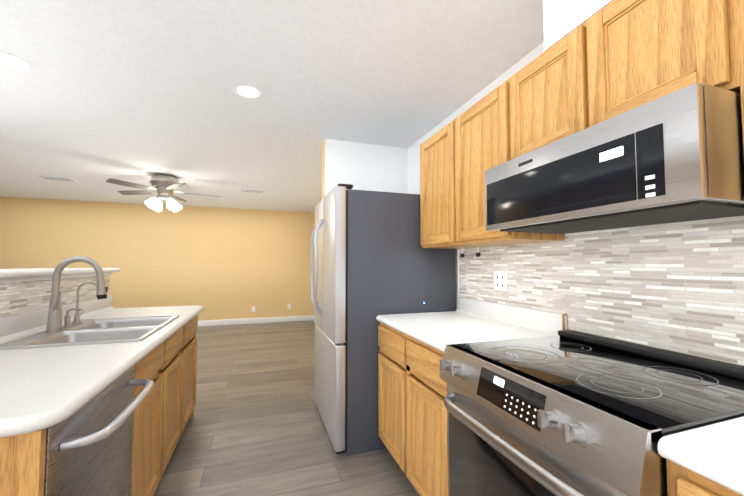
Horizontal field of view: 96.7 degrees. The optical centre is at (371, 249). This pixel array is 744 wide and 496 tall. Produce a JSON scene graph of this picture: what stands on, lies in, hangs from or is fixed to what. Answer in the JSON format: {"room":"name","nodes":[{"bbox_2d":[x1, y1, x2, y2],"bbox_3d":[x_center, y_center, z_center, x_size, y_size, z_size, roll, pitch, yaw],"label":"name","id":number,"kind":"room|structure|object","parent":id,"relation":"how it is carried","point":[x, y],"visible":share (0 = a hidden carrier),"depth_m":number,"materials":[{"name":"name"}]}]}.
{"room":"kitchen","nodes":[
{"label":"kitchen","id":0,"kind":"room"},
{"bbox_2d":[0,268,119,317],"bbox_3d":[-1.355,0.636,-0.096,0.445,1.226,5.683,1,-3,-19],"label":"wall","id":1,"kind":"structure","parent":0,"point":[26,290],"depth_m":1.78,"materials":[{"name":"tile"}]},
{"bbox_2d":[0,296,111,339],"bbox_3d":[-1.708,0.364,1.570,0.024,0.098,2.180,1,-3,-19],"label":"backsplash","id":2,"kind":"structure","parent":1,"relation":"attached to","point":[16,325],"depth_m":1.73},
{"bbox_2d":[0,197,314,320],"bbox_3d":[-4.787,0.323,6.532,8.920,2.440,0.400,1,-3,-19],"label":"wall","id":3,"kind":"structure","parent":0,"point":[223,263],"depth_m":6.64,"materials":[{"name":"yellow paint"}]},
{"bbox_2d":[198,315,313,326],"bbox_3d":[-4.957,1.472,6.204,8.020,0.115,0.016,1,-3,-19],"label":"baseboard","id":4,"kind":"structure","parent":3,"relation":"attached to","point":[253,320],"depth_m":7.02,"materials":[{"name":"white"}]},
{"bbox_2d":[0,0,543,211],"bbox_3d":[-3.151,-1.155,1.868,9.000,0.100,10.800,1,-3,-19],"label":"ceiling","id":5,"kind":"structure","parent":0,"point":[96,96],"depth_m":2.18,"materials":[{"name":"white paint"}]},
{"bbox_2d":[0,51,30,69],"bbox_3d":[-2.114,-1.100,1.920,0.190,0.002,0.190,1,-3,-19],"label":"recessed light","id":6,"kind":"object","parent":5,"relation":"in","point":[9,61],"visible":1,"depth_m":1.94,"materials":[{"name":"white"}]},
{"bbox_2d":[36,175,76,180],"bbox_3d":[-4.315,-0.980,4.531,0.360,0.013,0.210,1,-3,-19],"label":"ceiling vent","id":7,"kind":"object","parent":5,"relation":"in","point":[56,178],"visible":1,"depth_m":4.51,"materials":[{"name":"white metal"}]},
{"bbox_2d":[106,174,219,211],"bbox_3d":[-2.761,-0.755,4.466,1.280,0.468,1.273,1,-3,-19],"label":"ceiling fan","id":8,"kind":"object","parent":5,"relation":"hanging from","point":[165,185],"visible":1,"depth_m":4.33,"materials":[{"name":"silver metal"}]},
{"bbox_2d":[233,84,262,98],"bbox_3d":[-0.851,-1.084,2.272,0.190,0.002,0.190,1,-3,-19],"label":"recessed light","id":9,"kind":"object","parent":5,"relation":"in","point":[245,91],"visible":1,"depth_m":2.27,"materials":[{"name":"white"}]},
{"bbox_2d":[239,188,263,192],"bbox_3d":[-1.924,-0.946,5.295,0.360,0.013,0.210,1,-3,-19],"label":"ceiling vent","id":10,"kind":"object","parent":5,"relation":"in","point":[251,190],"visible":1,"depth_m":5.25,"materials":[{"name":"white metal"}]},
{"bbox_2d":[153,320,418,495],"bbox_3d":[-3.151,1.382,1.756,9.000,0.100,10.800,1,-3,-19],"label":"floor","id":11,"kind":"structure","parent":0,"point":[255,426],"depth_m":2.45,"materials":[{"name":"brown wood"}]},
{"bbox_2d":[0,360,147,495],"bbox_3d":[-1.180,0.862,0.967,0.647,0.870,0.692,1,-3,-19],"label":"base cabinet","id":12,"kind":"object","parent":11,"relation":"on","point":[22,462],"depth_m":0.76,"materials":[{"name":"wood"}]},
{"bbox_2d":[0,305,203,443],"bbox_3d":[-1.393,0.458,1.672,0.688,0.080,2.180,1,-3,-19],"label":"countertop","id":13,"kind":"structure","parent":12,"relation":"on","point":[41,388],"depth_m":1.07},
{"bbox_2d":[46,256,107,331],"bbox_3d":[-1.552,0.226,1.807,0.250,0.381,0.349,1,-3,-19],"label":"faucet","id":14,"kind":"object","parent":13,"relation":"on","point":[54,321],"visible":1,"depth_m":1.70,"materials":[{"name":"silver metal"}]},
{"bbox_2d":[0,315,179,349],"bbox_3d":[-1.400,0.502,1.739,0.531,0.182,0.739,1,-3,-19],"label":"sink","id":15,"kind":"object","parent":13,"relation":"in","point":[108,330],"visible":0.46,"depth_m":1.72,"materials":[{"name":"metal"}]},
{"bbox_2d":[44,365,153,495],"bbox_3d":[-1.087,0.865,0.967,0.674,0.864,0.575,1,-3,-19],"label":"dishwasher","id":16,"kind":"object","parent":11,"relation":"on","point":[89,448],"visible":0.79,"depth_m":1.01,"materials":[{"name":"silver metal"}]},
{"bbox_2d":[144,340,171,495],"bbox_3d":[-1.352,0.884,1.476,0.647,0.870,0.548,1,-3,-19],"label":"base cabinet","id":17,"kind":"object","parent":11,"relation":"on","point":[158,410],"depth_m":1.69,"materials":[{"name":"wood"}]},
{"bbox_2d":[172,324,191,453],"bbox_3d":[-1.491,0.903,1.888,0.647,0.870,0.616,1,-3,-19],"label":"base cabinet","id":18,"kind":"object","parent":11,"relation":"on","point":[180,342],"depth_m":2.14,"materials":[{"name":"wood"}]},
{"bbox_2d":[188,316,197,418],"bbox_3d":[-1.645,0.923,2.345,0.647,0.870,0.650,1,-3,-19],"label":"base cabinet","id":19,"kind":"object","parent":11,"relation":"on","point":[192,348],"depth_m":2.58,"materials":[{"name":"wood"}]},
{"bbox_2d":[310,183,455,455],"bbox_3d":[0.013,0.474,2.725,1.010,1.800,0.887,1,-3,-19],"label":"fridge","id":20,"kind":"object","parent":11,"relation":"on","point":[373,258],"visible":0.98,"depth_m":2.28,"materials":[{"name":"grey metal"}]},
{"bbox_2d":[378,321,448,495],"bbox_3d":[0.487,0.903,1.895,0.652,0.870,0.913,1,-3,-19],"label":"base cabinet","id":21,"kind":"object","parent":11,"relation":"on","point":[413,414],"depth_m":1.70,"materials":[{"name":"brown wood"}]},
{"bbox_2d":[376,309,557,350],"bbox_3d":[0.485,0.468,1.914,0.656,0.080,0.913,1,-3,-19],"label":"countertop","id":22,"kind":"structure","parent":21,"relation":"on","point":[440,330],"depth_m":1.77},
{"bbox_2d":[439,329,743,495],"bbox_3d":[0.705,0.828,1.086,0.735,0.948,0.753,1,-3,-19],"label":"range","id":23,"kind":"object","parent":11,"relation":"on","point":[568,412],"visible":1,"depth_m":0.94,"materials":[{"name":"silver metal"}]},
{"bbox_2d":[659,453,743,495],"bbox_3d":[0.965,0.840,0.479,0.652,0.870,0.549,1,-3,-19],"label":"base cabinet","id":24,"kind":"object","parent":11,"relation":"on","point":[681,480],"depth_m":0.61,"materials":[{"name":"brown wood"}]},
{"bbox_2d":[657,416,743,492],"bbox_3d":[1.151,0.381,-0.060,0.656,0.080,1.728,1,-3,-19],"label":"countertop","id":25,"kind":"structure","parent":24,"relation":"on","point":[717,449],"depth_m":0.62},
{"bbox_2d":[322,139,407,198],"bbox_3d":[0.222,0.182,3.354,1.460,2.440,0.120,1,-3,-19],"label":"wall","id":26,"kind":"structure","parent":0,"point":[364,166],"depth_m":3.23,"materials":[{"name":"white paint"}]},
{"bbox_2d":[408,42,544,309],"bbox_3d":[1.563,0.065,0.725,0.600,2.440,5.725,1,-3,-19],"label":"wall","id":27,"kind":"structure","parent":0,"point":[414,164],"depth_m":2.52,"materials":[{"name":"white paint"}]},
{"bbox_2d":[420,127,463,251],"bbox_3d":[0.579,-0.400,2.191,0.327,0.760,0.522,1,-3,-19],"label":"upper cabinet","id":28,"kind":"object","parent":27,"relation":"attached to","point":[431,150],"depth_m":2.22,"materials":[{"name":"brown wood"}]},
{"bbox_2d":[444,70,564,247],"bbox_3d":[0.714,-0.418,1.791,0.327,0.760,0.595,1,-3,-19],"label":"upper cabinet","id":29,"kind":"object","parent":27,"relation":"attached to","point":[485,136],"depth_m":1.76,"materials":[{"name":"brown wood"}]},
{"bbox_2d":[457,297,567,332],"bbox_3d":[1.184,0.330,0.839,0.021,0.102,3.406,1,-3,-19],"label":"backsplash","id":30,"kind":"structure","parent":27,"relation":"attached to","point":[535,319],"depth_m":1.88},
{"bbox_2d":[520,40,563,155],"bbox_3d":[0.858,-0.596,1.370,0.327,0.442,0.452,1,-3,-19],"label":"upper cabinet","id":31,"kind":"object","parent":27,"relation":"attached to","point":[541,106],"depth_m":1.36,"materials":[{"name":"brown wood"}]},
{"bbox_2d":[457,216,743,365],"bbox_3d":[1.194,-0.029,0.867,0.012,0.800,3.421,1,-3,-19],"label":"backsplash","id":32,"kind":"structure","parent":27,"relation":"attached to","point":[677,287],"depth_m":1.29,"materials":[{"name":"tile"}]},
{"bbox_2d":[494,271,506,290],"bbox_3d":[0.790,0.189,2.038,0.007,0.120,0.115,1,-3,-19],"label":"outlet","id":33,"kind":"object","parent":32,"relation":"attached to","point":[500,280],"visible":1,"depth_m":2.03,"materials":[{"name":"white plastic"}]},
{"bbox_2d":[560,0,739,137],"bbox_3d":[0.959,-0.609,1.072,0.327,0.442,0.450,1,-3,-19],"label":"upper cabinet","id":34,"kind":"object","parent":27,"relation":"attached to","point":[613,58],"depth_m":1.00,"materials":[{"name":"brown wood"}]},
{"bbox_2d":[485,83,743,233],"bbox_3d":[0.841,-0.230,1.183,0.468,0.274,0.758,1,-3,-19],"label":"microwave","id":35,"kind":"object","parent":34,"relation":"attached to","point":[676,156],"visible":1,"depth_m":0.90,"materials":[{"name":"metal"}]},
{"bbox_2d":[728,0,743,150],"bbox_3d":[1.106,-0.470,0.627,0.327,0.760,0.622,1,-3,-19],"label":"upper cabinet","id":36,"kind":"object","parent":27,"relation":"attached to","point":[739,3],"depth_m":0.80,"materials":[{"name":"brown wood"}]},
{"bbox_2d":[543,0,612,50],"bbox_3d":[0.936,-0.981,1.194,0.320,0.309,0.475,1,-3,-19],"label":"wall","id":37,"kind":"structure","parent":0,"point":[562,19],"depth_m":1.27,"materials":[{"name":"white paint"}]}
]}

